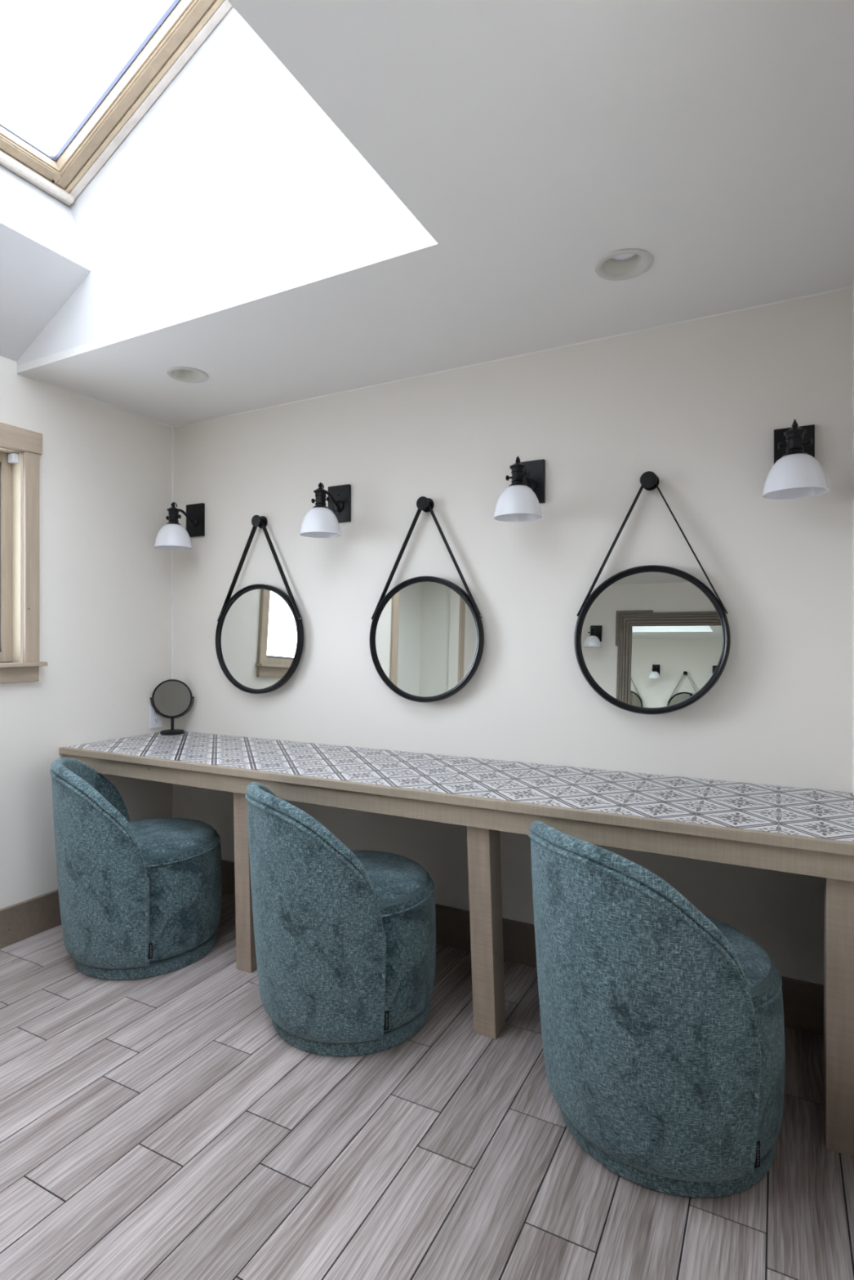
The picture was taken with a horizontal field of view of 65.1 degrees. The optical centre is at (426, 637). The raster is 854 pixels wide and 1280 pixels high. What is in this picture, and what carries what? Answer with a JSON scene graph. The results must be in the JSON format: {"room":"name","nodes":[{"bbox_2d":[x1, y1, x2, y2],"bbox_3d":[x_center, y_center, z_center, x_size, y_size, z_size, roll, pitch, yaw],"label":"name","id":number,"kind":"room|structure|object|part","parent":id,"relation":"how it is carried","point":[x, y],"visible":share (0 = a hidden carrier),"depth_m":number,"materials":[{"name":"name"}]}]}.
{"room":"dressing room","nodes":[
{"label":"dressing room","id":0,"kind":"room"},
{"bbox_2d":[0,164,91,361],"bbox_3d":[-1.942,-1.343,1.609,0.502,0.561,2.132,0,0,28],"label":"wall","id":1,"kind":"structure","parent":0,"point":[43,260],"depth_m":2.37,"materials":[{"name":"paint"}]},
{"bbox_2d":[0,0,232,206],"bbox_3d":[-1.167,-2.022,1.202,1.652,0.862,2.212,0,0,28],"label":"frame","id":2,"kind":"structure","parent":1,"relation":"attached to","point":[181,28],"depth_m":2.25,"materials":[{"name":"brown wood"}]},
{"bbox_3d":[-1.167,-2.022,1.202,1.652,0.862,2.212,0,0,28],"label":"frame","id":3,"kind":"part","parent":2,"relation":"part of","materials":[{"name":"brown wood"}]},
{"bbox_2d":[0,355,172,909],"bbox_3d":[-2.288,-0.070,1.490,0.100,2.540,4.200,0,0,28],"label":"wall","id":4,"kind":"structure","parent":0,"point":[105,471],"depth_m":2.90,"materials":[{"name":"paint"}]},
{"bbox_2d":[0,422,47,683],"bbox_3d":[-1.869,-0.324,2.232,0.150,1.003,1.152,0,0,28],"label":"window","id":5,"kind":"structure","parent":4,"relation":"in","point":[12,438],"depth_m":2.67,"materials":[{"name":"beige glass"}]},
{"bbox_3d":[-1.911,-0.317,2.254,0.035,0.834,0.990,0,0,28],"label":"sash","id":6,"kind":"part","parent":5,"relation":"part of","materials":[{"name":"beige wood"}]},
{"bbox_3d":[-1.836,-0.782,2.214,0.026,0.085,1.141,0,0,28],"label":"head casing","id":7,"kind":"part","parent":5,"relation":"part of","materials":[{"name":"beige wood"}]},
{"bbox_3d":[-1.869,0.108,2.232,0.150,0.017,1.152,0,0,28],"label":"sill","id":8,"kind":"part","parent":5,"relation":"part of","materials":[{"name":"beige wood"}]},
{"bbox_3d":[-1.591,-0.320,2.686,0.020,0.840,0.058,0,0,28],"label":"casing","id":9,"kind":"part","parent":5,"relation":"part of","materials":[{"name":"beige wood"}]},
{"bbox_2d":[0,888,61,948],"bbox_3d":[-1.760,1.127,2.365,0.020,0.146,2.160,0,0,28],"label":"baseboard","id":10,"kind":"structure","parent":4,"relation":"attached to","point":[19,922],"depth_m":2.67,"materials":[{"name":"wood"}]},
{"bbox_2d":[17,373,172,427],"bbox_3d":[-1.444,-1.046,2.986,0.012,0.012,0.768,0,0,28],"label":"trim","id":11,"kind":"structure","parent":4,"relation":"attached to","point":[19,374],"depth_m":2.93,"materials":[{"name":"white paint"}]},
{"bbox_2d":[150,704,162,728],"bbox_3d":[-1.310,0.381,3.233,0.008,0.116,0.070,0,0,28],"label":"wall outlet","id":12,"kind":"object","parent":4,"relation":"attached to","point":[156,720],"visible":0.7,"depth_m":3.22,"materials":[{"name":"white plastic"}]},
{"bbox_2d":[153,716,159,723],"bbox_3d":[-1.307,0.402,3.232,0.002,0.030,0.032,0,0,28],"label":"socket","id":13,"kind":"object","parent":12,"relation":"attached to","point":[156,719],"depth_m":3.23,"materials":[{"name":"white plastic"}]},
{"bbox_2d":[17,6,430,365],"bbox_3d":[-0.807,-1.785,2.245,2.018,1.421,0.050,0,0,28],"label":"wall","id":14,"kind":"structure","parent":0,"point":[234,181],"depth_m":2.14,"materials":[{"name":"paint"}]},
{"bbox_2d":[0,892,853,1279],"bbox_3d":[-0.977,1.230,0.801,2.963,0.060,4.300,0,0,28],"label":"floor","id":15,"kind":"structure","parent":0,"point":[163,1126],"depth_m":1.54,"materials":[{"name":"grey wood"}]},
{"bbox_2d":[49,757,222,980],"bbox_3d":[-1.101,0.826,2.571,0.600,0.747,0.622,0,0,-28],"label":"barrel chair","id":16,"kind":"object","parent":15,"relation":"on","point":[139,899],"visible":1,"depth_m":2.34,"materials":[{"name":"teal fabric"}]},
{"bbox_3d":[-1.077,0.943,2.584,0.545,0.410,0.545,0,0,-28],"label":"seat","id":17,"kind":"part","parent":16,"relation":"part of","materials":[{"name":"teal fabric"}]},
{"bbox_2d":[244,782,435,1056],"bbox_3d":[-0.267,0.826,2.145,0.600,0.747,0.622,0,0,-30],"label":"barrel chair","id":18,"kind":"object","parent":15,"relation":"on","point":[345,939],"visible":1,"depth_m":1.89,"materials":[{"name":"teal fabric"}]},
{"bbox_3d":[-0.243,0.943,2.159,0.545,0.410,0.545,0,0,-30],"label":"seat","id":19,"kind":"part","parent":18,"relation":"part of","materials":[{"name":"teal fabric"}]},
{"bbox_2d":[58,731,853,1157],"bbox_3d":[-0.137,0.831,2.396,2.861,0.738,0.593,0,0,28],"label":"countertop","id":20,"kind":"structure","parent":15,"relation":"on","point":[810,832],"depth_m":1.99,"materials":[{"name":"tile"}]},
{"bbox_2d":[150,679,194,735],"bbox_3d":[-1.222,0.333,3.205,0.175,0.261,0.110,0,0,-45],"label":"mirror","id":21,"kind":"object","parent":20,"relation":"on","point":[171,699],"visible":1,"depth_m":3.20,"materials":[{"name":"black metal"}]},
{"bbox_2d":[153,680,190,715],"bbox_3d":[-1.220,0.294,3.203,0.169,0.169,0.011,0,0,-14],"label":"mirror glass","id":22,"kind":"object","parent":21,"relation":"attached to","point":[171,698],"depth_m":3.20,"materials":[{"name":"grey"}]},
{"bbox_3d":[-1.221,0.417,3.206,0.014,0.062,0.014,0,0,-14],"label":"stem","id":23,"kind":"part","parent":21,"relation":"part of","materials":[{"name":"black metal"}]},
{"bbox_3d":[-1.220,0.294,3.202,0.183,0.183,0.019,0,0,-14],"label":"frame","id":24,"kind":"part","parent":21,"relation":"part of","materials":[{"name":"black metal"}]},
{"bbox_3d":[-0.643,0.845,2.432,0.070,0.710,0.103,0,0,28],"label":"leg","id":25,"kind":"part","parent":20,"relation":"part of","materials":[{"name":"beige wood"}]},
{"bbox_3d":[-0.270,0.475,2.143,2.861,0.026,0.022,0,0,28],"label":"edge trim","id":26,"kind":"part","parent":20,"relation":"part of","materials":[{"name":"beige wood"}]},
{"bbox_3d":[0.179,0.845,2.021,0.072,0.710,0.143,0,0,28],"label":"leg","id":27,"kind":"part","parent":20,"relation":"part of","materials":[{"name":"beige wood"}]},
{"bbox_3d":[0.983,0.845,1.577,0.076,0.710,0.106,0,0,28],"label":"leg","id":28,"kind":"part","parent":20,"relation":"part of","materials":[{"name":"brown wood"}]},
{"bbox_2d":[528,821,785,1197],"bbox_3d":[0.565,0.826,1.666,0.600,0.747,0.622,0,0,-25],"label":"barrel chair","id":29,"kind":"object","parent":15,"relation":"on","point":[662,1023],"visible":1,"depth_m":1.42,"materials":[{"name":"teal fabric"}]},
{"bbox_3d":[0.590,0.943,1.678,0.545,0.410,0.545,0,0,-25],"label":"seat","id":30,"kind":"part","parent":29,"relation":"part of","materials":[{"name":"teal fabric"}]},
{"bbox_2d":[17,0,853,426],"bbox_3d":[-0.977,-1.060,0.801,3.063,0.030,4.400,0,0,28],"label":"ceiling","id":31,"kind":"structure","parent":0,"point":[533,143],"depth_m":1.54,"materials":[{"name":"paint"}]},
{"bbox_2d":[166,366,208,382],"bbox_3d":[-0.952,-1.077,2.661,0.157,0.076,0.157,0,0,28],"label":"recessed light","id":32,"kind":"object","parent":31,"relation":"in","point":[188,375],"visible":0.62,"depth_m":2.70,"materials":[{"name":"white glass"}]},
{"bbox_2d":[594,248,653,280],"bbox_3d":[0.551,-1.077,1.875,0.157,0.076,0.157,0,0,28],"label":"recessed light","id":33,"kind":"object","parent":31,"relation":"in","point":[624,264],"visible":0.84,"depth_m":1.91,"materials":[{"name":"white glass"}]},
{"bbox_3d":[0.551,-1.078,1.875,0.082,0.018,0.082,0,0,28],"label":"bulb","id":34,"kind":"part","parent":33,"relation":"part of","materials":[{"name":"white glass"}]},
{"bbox_2d":[172,288,852,985],"bbox_3d":[0.025,0.052,2.703,3.063,2.295,0.100,0,0,28],"label":"wall","id":35,"kind":"structure","parent":0,"point":[698,406],"depth_m":2.41,"materials":[{"name":"paint"}]},
{"bbox_2d":[171,426,173,679],"bbox_3d":[-1.265,-0.292,3.324,0.012,1.505,0.012,0,0,28],"label":"trim","id":36,"kind":"structure","parent":35,"relation":"attached to","point":[172,428],"depth_m":3.32,"materials":[{"name":"white paint"}]},
{"bbox_2d":[154,502,204,550],"bbox_3d":[-1.172,-0.530,3.149,0.169,0.228,0.224,0,0,28],"label":"wall sconce","id":37,"kind":"object","parent":35,"relation":"attached to","point":[172,535],"visible":1,"depth_m":3.12,"materials":[{"name":"black metal"}]},
{"bbox_2d":[166,506,180,524],"bbox_3d":[-1.185,-0.565,3.125,0.068,0.090,0.068,0,0,28],"label":"socket","id":38,"kind":"object","parent":37,"relation":"attached to","point":[173,512],"depth_m":3.11,"materials":[{"name":"black metal"}]},
{"bbox_3d":[-1.185,-0.471,3.125,0.169,0.110,0.169,0,0,28],"label":"lamp shade","id":39,"kind":"part","parent":37,"relation":"part of","materials":[{"name":"white glass"}]},
{"bbox_3d":[-1.157,-0.567,3.178,0.052,0.078,0.128,0,0,28],"label":"arm","id":40,"kind":"part","parent":37,"relation":"part of","materials":[{"name":"black metal"}]},
{"bbox_3d":[-1.123,-0.566,3.242,0.110,0.157,0.016,0,0,28],"label":"plate","id":41,"kind":"part","parent":37,"relation":"part of","materials":[{"name":"black metal"}]},
{"bbox_2d":[251,515,267,528],"bbox_3d":[-0.761,-0.524,3.033,0.057,0.057,0.048,0,0,28],"label":"peg","id":42,"kind":"object","parent":35,"relation":"attached to","point":[256,519],"visible":0.93,"depth_m":3.02,"materials":[{"name":"black metal"}]},
{"bbox_2d":[215,519,303,693],"bbox_3d":[-0.765,-0.141,3.025,0.496,0.795,0.057,0,0,28],"label":"round wall mirror","id":43,"kind":"object","parent":42,"relation":"hanging from","point":[260,631],"visible":0.96,"depth_m":3.02,"materials":[{"name":"black paint"}]},
{"bbox_2d":[220,588,297,688],"bbox_3d":[-0.763,0.008,3.029,0.457,0.457,0.031,0,0,28],"label":"mirror glass","id":44,"kind":"object","parent":43,"relation":"attached to","point":[259,626],"depth_m":3.02,"materials":[{"name":"white"}]},
{"bbox_3d":[-0.765,0.008,3.025,0.496,0.497,0.057,0,0,28],"label":"frame","id":45,"kind":"part","parent":43,"relation":"part of","materials":[{"name":"black paint"}]},
{"bbox_2d":[299,482,351,537],"bbox_3d":[-0.421,-0.530,2.755,0.169,0.228,0.224,0,0,28],"label":"wall sconce","id":46,"kind":"object","parent":35,"relation":"attached to","point":[321,521],"visible":1,"depth_m":2.72,"materials":[{"name":"black metal"}]},
{"bbox_2d":[312,487,328,508],"bbox_3d":[-0.434,-0.565,2.730,0.068,0.090,0.068,0,0,28],"label":"socket","id":47,"kind":"object","parent":46,"relation":"attached to","point":[320,493],"depth_m":2.71,"materials":[{"name":"black metal"}]},
{"bbox_3d":[-0.434,-0.471,2.730,0.169,0.110,0.169,0,0,28],"label":"lamp shade","id":48,"kind":"part","parent":46,"relation":"part of","materials":[{"name":"white glass"}]},
{"bbox_3d":[-0.406,-0.567,2.783,0.052,0.078,0.128,0,0,28],"label":"arm","id":49,"kind":"part","parent":46,"relation":"part of","materials":[{"name":"black metal"}]},
{"bbox_3d":[-0.373,-0.566,2.847,0.110,0.157,0.016,0,0,28],"label":"plate","id":50,"kind":"part","parent":46,"relation":"part of","materials":[{"name":"black metal"}]},
{"bbox_2d":[416,496,434,512],"bbox_3d":[-0.008,-0.524,2.637,0.057,0.057,0.048,0,0,28],"label":"peg","id":51,"kind":"object","parent":35,"relation":"attached to","point":[422,503],"visible":0.96,"depth_m":2.62,"materials":[{"name":"black metal"}]},
{"bbox_2d":[369,502,484,702],"bbox_3d":[-0.011,-0.141,2.631,0.496,0.795,0.052,0,0,28],"label":"round wall mirror","id":52,"kind":"object","parent":51,"relation":"hanging from","point":[427,633],"visible":0.98,"depth_m":2.62,"materials":[{"name":"black paint"}]},
{"bbox_2d":[375,582,476,697],"bbox_3d":[-0.008,0.008,2.635,0.457,0.457,0.026,0,0,28],"label":"mirror glass","id":53,"kind":"object","parent":52,"relation":"attached to","point":[426,632],"depth_m":2.62,"materials":[{"name":"white"}]},
{"bbox_3d":[-0.011,0.008,2.631,0.496,0.496,0.052,0,0,28],"label":"frame","id":54,"kind":"part","parent":52,"relation":"part of","materials":[{"name":"black paint"}]},
{"bbox_2d":[173,285,852,427],"bbox_3d":[0.002,-1.046,2.660,2.863,0.012,0.012,0,0,28],"label":"trim","id":55,"kind":"structure","parent":35,"relation":"attached to","point":[847,287],"depth_m":2.41,"materials":[{"name":"white paint"}]},
{"bbox_2d":[493,456,545,521],"bbox_3d":[0.330,-0.530,2.359,0.169,0.228,0.224,0,0,28],"label":"wall sconce","id":56,"kind":"object","parent":35,"relation":"attached to","point":[520,501],"visible":1,"depth_m":2.31,"materials":[{"name":"black metal"}]},
{"bbox_2d":[508,462,526,486],"bbox_3d":[0.317,-0.565,2.335,0.068,0.090,0.068,0,0,28],"label":"socket","id":57,"kind":"object","parent":56,"relation":"attached to","point":[517,468],"depth_m":2.32,"materials":[{"name":"black metal"}]},
{"bbox_3d":[0.317,-0.471,2.335,0.169,0.110,0.169,0,0,28],"label":"lamp shade","id":58,"kind":"part","parent":56,"relation":"part of","materials":[{"name":"white glass"}]},
{"bbox_3d":[0.345,-0.567,2.388,0.052,0.078,0.128,0,0,28],"label":"arm","id":59,"kind":"part","parent":56,"relation":"part of","materials":[{"name":"black metal"}]},
{"bbox_3d":[0.379,-0.566,2.451,0.110,0.157,0.016,0,0,28],"label":"plate","id":60,"kind":"part","parent":56,"relation":"part of","materials":[{"name":"black metal"}]},
{"bbox_2d":[222,859,823,1035],"bbox_3d":[0.005,1.127,2.646,2.843,0.146,0.020,0,0,28],"label":"baseboard","id":61,"kind":"structure","parent":35,"relation":"attached to","point":[802,1001],"depth_m":2.45,"materials":[{"name":"wood"}]},
{"bbox_2d":[640,471,659,490],"bbox_3d":[0.745,-0.524,2.240,0.057,0.057,0.048,0,0,28],"label":"peg","id":62,"kind":"object","parent":35,"relation":"attached to","point":[648,479],"visible":1,"depth_m":2.22,"materials":[{"name":"black metal"}]},
{"bbox_2d":[573,482,730,714],"bbox_3d":[0.739,-0.141,2.227,0.496,0.795,0.069,0,0,28],"label":"round wall mirror","id":63,"kind":"object","parent":62,"relation":"hanging from","point":[649,639],"visible":0.99,"depth_m":2.22,"materials":[{"name":"black paint"}]},
{"bbox_2d":[581,572,722,707],"bbox_3d":[0.741,0.008,2.231,0.457,0.457,0.042,0,0,28],"label":"mirror glass","id":64,"kind":"object","parent":63,"relation":"attached to","point":[649,639],"depth_m":2.22,"materials":[{"name":"white"}]},
{"bbox_3d":[0.739,0.008,2.227,0.496,0.497,0.069,0,0,28],"label":"frame","id":65,"kind":"part","parent":63,"relation":"part of","materials":[{"name":"black paint"}]},
{"bbox_2d":[762,418,828,499],"bbox_3d":[1.080,-0.530,1.964,0.169,0.228,0.224,0,0,28],"label":"wall sconce","id":66,"kind":"object","parent":35,"relation":"attached to","point":[795,473],"visible":1,"depth_m":1.92,"materials":[{"name":"black metal"}]},
{"bbox_3d":[1.129,-0.566,2.057,0.110,0.157,0.016,0,0,28],"label":"plate","id":67,"kind":"part","parent":66,"relation":"part of","materials":[{"name":"black metal"}]},
{"bbox_2d":[782,426,807,457],"bbox_3d":[1.067,-0.565,1.940,0.068,0.090,0.068,0,0,28],"label":"socket","id":68,"kind":"object","parent":66,"relation":"attached to","point":[794,435],"depth_m":1.92,"materials":[{"name":"black metal"}]},
{"bbox_3d":[1.067,-0.471,1.940,0.169,0.110,0.169,0,0,28],"label":"lamp shade","id":69,"kind":"part","parent":66,"relation":"part of","materials":[{"name":"white glass"}]},
{"bbox_2d":[852,280,853,795],"bbox_3d":[0.334,0.052,0.111,0.100,2.295,4.200,0,0,28],"label":"wall","id":70,"kind":"structure","parent":0,"point":[853,281],"depth_m":1.96,"materials":[{"name":"paint"}]}
]}

